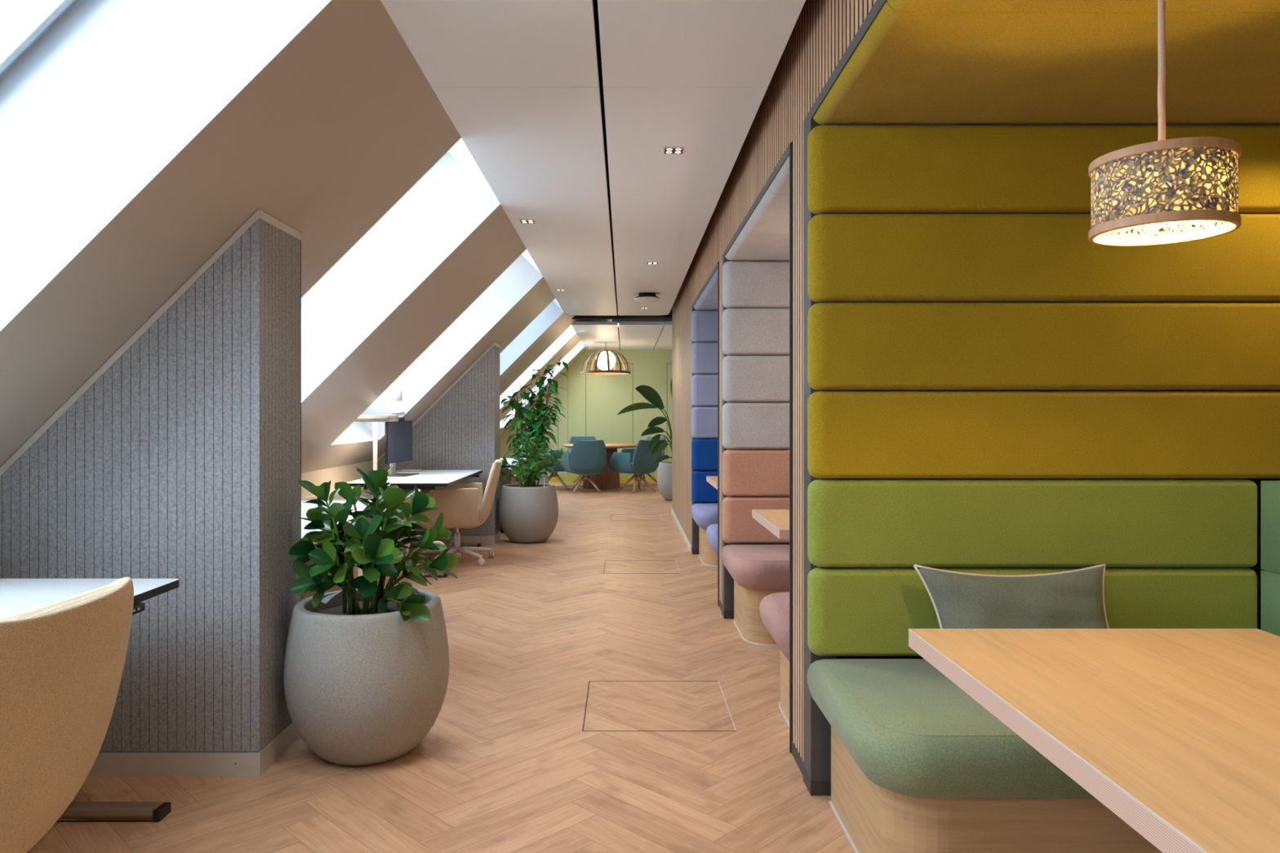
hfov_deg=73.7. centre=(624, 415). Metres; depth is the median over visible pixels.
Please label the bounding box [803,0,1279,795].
booth
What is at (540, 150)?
ceiling
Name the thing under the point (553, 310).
window
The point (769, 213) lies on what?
cushion
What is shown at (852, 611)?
cushion
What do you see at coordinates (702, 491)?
cushion
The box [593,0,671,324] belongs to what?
ceiling track
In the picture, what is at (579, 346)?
window
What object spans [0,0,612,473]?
ceiling
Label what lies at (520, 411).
leafy plant
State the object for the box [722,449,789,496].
cushion
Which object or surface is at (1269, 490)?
cushion
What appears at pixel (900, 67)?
ceiling
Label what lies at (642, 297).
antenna
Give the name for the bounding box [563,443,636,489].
meeting table
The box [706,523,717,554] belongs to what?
bench
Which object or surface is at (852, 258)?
cushion
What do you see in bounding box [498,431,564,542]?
potted shrub
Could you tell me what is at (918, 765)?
bench
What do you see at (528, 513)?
planter
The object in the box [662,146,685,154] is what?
recessed light
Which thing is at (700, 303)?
cushion
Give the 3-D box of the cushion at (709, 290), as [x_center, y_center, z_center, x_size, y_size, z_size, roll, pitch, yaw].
[1.476,-0.978,6.501,1.727,0.057,0.788,0,0,0]
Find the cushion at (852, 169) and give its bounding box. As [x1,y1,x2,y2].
[807,124,1279,214]
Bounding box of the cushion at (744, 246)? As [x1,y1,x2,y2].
[724,228,789,261]
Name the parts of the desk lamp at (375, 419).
post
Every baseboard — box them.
[549,476,657,481]
[671,507,691,551]
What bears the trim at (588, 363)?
attached to the wall at (606, 395)
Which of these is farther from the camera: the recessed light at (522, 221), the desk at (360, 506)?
the recessed light at (522, 221)
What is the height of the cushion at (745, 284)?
0.286 m
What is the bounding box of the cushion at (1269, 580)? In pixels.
[1260,570,1279,635]
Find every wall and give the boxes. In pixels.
[0,208,301,776]
[301,460,373,497]
[377,342,500,544]
[499,326,671,476]
[671,0,875,760]
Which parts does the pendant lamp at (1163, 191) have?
cord, lamp shade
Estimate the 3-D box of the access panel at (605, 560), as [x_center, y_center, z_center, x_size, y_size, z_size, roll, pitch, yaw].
[0.138,1.249,7.055,0.611,0.001,0.610,0,0,0]
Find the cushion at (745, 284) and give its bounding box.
[722,261,789,308]
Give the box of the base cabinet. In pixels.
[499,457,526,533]
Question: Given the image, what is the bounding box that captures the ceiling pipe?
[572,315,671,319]
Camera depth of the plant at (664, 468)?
12.39 m
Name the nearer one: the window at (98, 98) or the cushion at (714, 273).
the window at (98, 98)
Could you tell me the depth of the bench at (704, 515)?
7.13 m
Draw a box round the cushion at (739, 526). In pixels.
[722,496,789,543]
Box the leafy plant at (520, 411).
[501,356,568,484]
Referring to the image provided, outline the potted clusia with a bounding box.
[283,465,457,765]
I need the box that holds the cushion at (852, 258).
[807,213,1279,302]
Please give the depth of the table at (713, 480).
6.70 m
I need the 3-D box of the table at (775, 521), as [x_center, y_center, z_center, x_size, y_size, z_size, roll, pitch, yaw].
[1.089,0.875,4.138,0.823,0.750,0.806,0,0,0]
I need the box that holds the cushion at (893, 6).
[887,0,1279,12]
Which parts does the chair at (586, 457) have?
leg, leg, backrest, leg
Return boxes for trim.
[516,363,671,475]
[719,599,803,776]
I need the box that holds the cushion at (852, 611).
[807,567,1257,656]
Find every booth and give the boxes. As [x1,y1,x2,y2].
[691,262,719,605]
[721,142,793,752]
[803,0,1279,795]
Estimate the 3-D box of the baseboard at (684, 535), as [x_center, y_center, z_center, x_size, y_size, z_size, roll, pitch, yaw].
[0.611,1.225,9.445,0.012,0.050,3.270,0,0,0]
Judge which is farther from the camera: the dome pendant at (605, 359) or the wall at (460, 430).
the dome pendant at (605, 359)
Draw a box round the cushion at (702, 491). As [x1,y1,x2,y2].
[691,471,717,502]
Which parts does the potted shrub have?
stem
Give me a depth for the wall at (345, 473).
7.10 m
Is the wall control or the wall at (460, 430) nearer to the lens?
the wall control
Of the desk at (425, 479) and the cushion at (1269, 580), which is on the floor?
the desk at (425, 479)
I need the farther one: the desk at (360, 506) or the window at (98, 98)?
the desk at (360, 506)
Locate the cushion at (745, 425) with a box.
[722,402,789,448]
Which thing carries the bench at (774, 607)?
on the floor
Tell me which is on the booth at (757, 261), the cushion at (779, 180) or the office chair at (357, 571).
the cushion at (779, 180)
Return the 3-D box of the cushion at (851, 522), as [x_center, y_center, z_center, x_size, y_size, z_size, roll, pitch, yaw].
[1.326,0.352,2.782,1.448,0.286,0.056,0,0,0]
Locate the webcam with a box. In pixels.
[398,417,404,420]
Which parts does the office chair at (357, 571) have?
seat, backrest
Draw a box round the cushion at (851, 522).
[807,479,1257,567]
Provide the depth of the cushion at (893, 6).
1.98 m
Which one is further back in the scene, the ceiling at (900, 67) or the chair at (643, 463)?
the chair at (643, 463)
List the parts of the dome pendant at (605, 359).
globe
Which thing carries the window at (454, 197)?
attached to the ceiling at (344, 120)
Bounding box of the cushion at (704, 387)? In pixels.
[691,374,717,406]
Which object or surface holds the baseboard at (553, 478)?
attached to the wall at (606, 395)
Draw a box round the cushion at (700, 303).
[693,295,717,310]
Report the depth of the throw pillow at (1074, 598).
2.59 m
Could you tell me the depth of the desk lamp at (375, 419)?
6.89 m
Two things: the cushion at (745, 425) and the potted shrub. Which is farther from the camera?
the potted shrub
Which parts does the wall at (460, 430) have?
trim, skirting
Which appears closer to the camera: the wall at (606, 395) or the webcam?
the webcam
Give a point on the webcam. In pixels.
(399, 418)
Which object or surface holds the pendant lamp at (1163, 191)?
hanging from the booth at (950, 147)
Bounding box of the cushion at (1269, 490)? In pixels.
[1260,480,1279,573]
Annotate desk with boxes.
[0,578,178,822]
[301,500,372,539]
[346,470,482,577]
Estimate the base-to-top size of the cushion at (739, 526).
0.286 m
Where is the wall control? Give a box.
[391,391,404,413]
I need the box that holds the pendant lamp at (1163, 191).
[1088,0,1241,246]
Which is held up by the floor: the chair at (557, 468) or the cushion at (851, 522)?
the chair at (557, 468)
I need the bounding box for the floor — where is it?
[26,481,855,852]
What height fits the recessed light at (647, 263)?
0.004 m
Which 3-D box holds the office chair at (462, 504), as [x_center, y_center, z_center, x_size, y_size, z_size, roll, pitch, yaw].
[-1.421,0.819,7.357,0.724,0.863,0.727,0,0,-10]
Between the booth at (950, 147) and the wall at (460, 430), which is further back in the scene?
the wall at (460, 430)
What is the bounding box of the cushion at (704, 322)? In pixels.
[691,310,717,342]
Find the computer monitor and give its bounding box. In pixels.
[385,420,418,476]
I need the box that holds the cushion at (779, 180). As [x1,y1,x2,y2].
[768,155,789,194]
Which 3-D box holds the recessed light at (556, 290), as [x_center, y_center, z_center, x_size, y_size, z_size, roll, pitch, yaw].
[-0.637,-1.248,8.490,0.104,0.004,0.104,0,0,0]
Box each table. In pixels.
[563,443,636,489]
[706,475,717,489]
[751,509,789,538]
[908,628,1279,852]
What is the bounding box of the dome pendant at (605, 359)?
[580,349,630,374]
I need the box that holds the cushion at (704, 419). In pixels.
[691,406,717,438]
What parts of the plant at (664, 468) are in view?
stem, planter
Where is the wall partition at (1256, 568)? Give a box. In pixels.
[702,342,1279,658]
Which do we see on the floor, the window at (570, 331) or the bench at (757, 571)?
the bench at (757, 571)
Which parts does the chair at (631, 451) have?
leg, backrest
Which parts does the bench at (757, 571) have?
seat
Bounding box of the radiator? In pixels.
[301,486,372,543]
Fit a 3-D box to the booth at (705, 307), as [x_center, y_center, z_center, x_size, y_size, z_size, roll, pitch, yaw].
[1.521,0.112,6.704,1.838,2.276,2.205,0,0,0]
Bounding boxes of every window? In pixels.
[0,0,332,332]
[301,137,500,402]
[329,248,542,445]
[499,297,563,375]
[499,324,575,408]
[499,341,583,428]
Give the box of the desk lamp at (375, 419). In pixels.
[354,414,398,479]
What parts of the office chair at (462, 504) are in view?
backrest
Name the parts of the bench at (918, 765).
seat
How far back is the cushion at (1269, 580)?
2.71 m
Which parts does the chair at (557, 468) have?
leg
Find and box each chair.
[0,577,133,852]
[301,488,420,599]
[415,459,502,565]
[536,449,568,489]
[560,440,606,493]
[568,435,595,483]
[608,439,662,493]
[620,436,665,486]
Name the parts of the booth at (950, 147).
frame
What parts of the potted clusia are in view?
stem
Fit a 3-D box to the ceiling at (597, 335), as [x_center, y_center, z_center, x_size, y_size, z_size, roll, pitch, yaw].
[1.232,-1.272,14.000,3.935,0.045,4.500,0,0,0]
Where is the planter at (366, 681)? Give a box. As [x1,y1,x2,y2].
[283,586,449,765]
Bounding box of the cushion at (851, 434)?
[807,391,1279,478]
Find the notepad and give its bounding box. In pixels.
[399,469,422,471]
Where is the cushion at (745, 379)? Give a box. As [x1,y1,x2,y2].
[722,355,789,402]
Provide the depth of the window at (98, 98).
2.39 m
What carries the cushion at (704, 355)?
on the booth at (705, 307)
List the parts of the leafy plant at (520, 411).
stem, planter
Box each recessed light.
[518,219,536,223]
[555,288,566,291]
[645,262,658,264]
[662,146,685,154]
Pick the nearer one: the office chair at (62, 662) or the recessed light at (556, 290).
the office chair at (62, 662)
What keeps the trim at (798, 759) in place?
attached to the wall at (823, 31)
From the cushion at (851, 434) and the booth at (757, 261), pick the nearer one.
the cushion at (851, 434)
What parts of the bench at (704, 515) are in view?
seat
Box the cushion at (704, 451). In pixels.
[691,439,717,471]
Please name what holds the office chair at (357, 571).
on the floor
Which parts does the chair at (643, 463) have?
leg, leg, leg, backrest, leg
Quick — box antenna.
[634,293,659,302]
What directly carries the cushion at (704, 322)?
on the booth at (705, 307)
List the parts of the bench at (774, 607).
seat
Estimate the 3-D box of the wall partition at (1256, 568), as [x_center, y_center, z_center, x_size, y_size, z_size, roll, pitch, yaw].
[1.560,-0.240,3.675,1.781,2.980,8.350,0,0,0]
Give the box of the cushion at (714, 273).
[711,269,717,282]
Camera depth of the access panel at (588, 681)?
3.59 m
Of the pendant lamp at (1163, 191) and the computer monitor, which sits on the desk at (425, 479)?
the computer monitor
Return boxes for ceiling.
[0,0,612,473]
[380,0,805,315]
[571,321,671,350]
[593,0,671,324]
[813,1,1279,124]
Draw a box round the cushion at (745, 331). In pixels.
[722,308,789,355]
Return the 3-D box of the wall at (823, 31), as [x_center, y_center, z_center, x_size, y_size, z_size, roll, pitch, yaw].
[0.642,-0.240,3.393,0.050,2.980,15.374,0,0,0]
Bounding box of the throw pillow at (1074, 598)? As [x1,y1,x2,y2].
[913,564,1109,628]
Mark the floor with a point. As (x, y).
(507, 763)
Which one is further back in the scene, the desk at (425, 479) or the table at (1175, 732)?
the desk at (425, 479)
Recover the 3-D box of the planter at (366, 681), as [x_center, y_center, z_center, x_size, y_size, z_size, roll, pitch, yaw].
[-0.960,0.972,3.200,0.594,0.556,0.594,0,0,0]
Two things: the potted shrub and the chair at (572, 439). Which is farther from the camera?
the chair at (572, 439)
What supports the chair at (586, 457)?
on the floor
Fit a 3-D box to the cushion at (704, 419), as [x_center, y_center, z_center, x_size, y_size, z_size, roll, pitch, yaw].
[1.471,0.064,7.666,1.738,0.286,0.056,0,0,0]
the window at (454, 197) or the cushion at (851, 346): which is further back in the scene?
the window at (454, 197)
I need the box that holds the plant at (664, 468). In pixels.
[617,379,671,500]
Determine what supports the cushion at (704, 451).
on the booth at (705, 307)
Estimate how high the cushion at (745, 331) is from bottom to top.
0.286 m
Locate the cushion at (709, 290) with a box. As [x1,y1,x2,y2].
[701,280,717,297]
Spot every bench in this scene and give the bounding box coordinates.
[690,503,717,566]
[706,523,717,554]
[721,544,789,645]
[759,591,789,726]
[806,658,1162,852]
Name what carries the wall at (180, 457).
on the floor
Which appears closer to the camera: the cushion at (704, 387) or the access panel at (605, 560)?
the access panel at (605, 560)
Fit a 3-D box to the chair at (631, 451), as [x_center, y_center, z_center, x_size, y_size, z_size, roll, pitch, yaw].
[0.345,0.821,15.370,0.703,0.867,0.729,0,0,-40]
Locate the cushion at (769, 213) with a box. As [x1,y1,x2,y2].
[742,188,789,233]
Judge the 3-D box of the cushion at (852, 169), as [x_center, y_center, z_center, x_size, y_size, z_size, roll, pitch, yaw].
[1.471,-0.803,2.782,1.738,0.286,0.056,0,0,0]
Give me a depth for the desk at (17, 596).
2.62 m
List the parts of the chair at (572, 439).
leg, backrest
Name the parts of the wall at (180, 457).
trim, skirting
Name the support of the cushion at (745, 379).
on the booth at (757, 261)
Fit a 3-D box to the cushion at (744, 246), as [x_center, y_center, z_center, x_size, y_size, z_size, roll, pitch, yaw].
[1.476,-0.978,4.851,1.727,0.057,0.788,0,0,0]
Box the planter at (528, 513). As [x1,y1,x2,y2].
[498,483,558,542]
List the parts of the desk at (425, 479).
leg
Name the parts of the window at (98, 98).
frame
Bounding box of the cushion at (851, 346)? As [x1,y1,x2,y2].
[807,302,1279,390]
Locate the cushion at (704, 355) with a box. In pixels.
[691,342,717,374]
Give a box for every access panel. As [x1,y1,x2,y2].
[582,680,736,731]
[603,560,680,573]

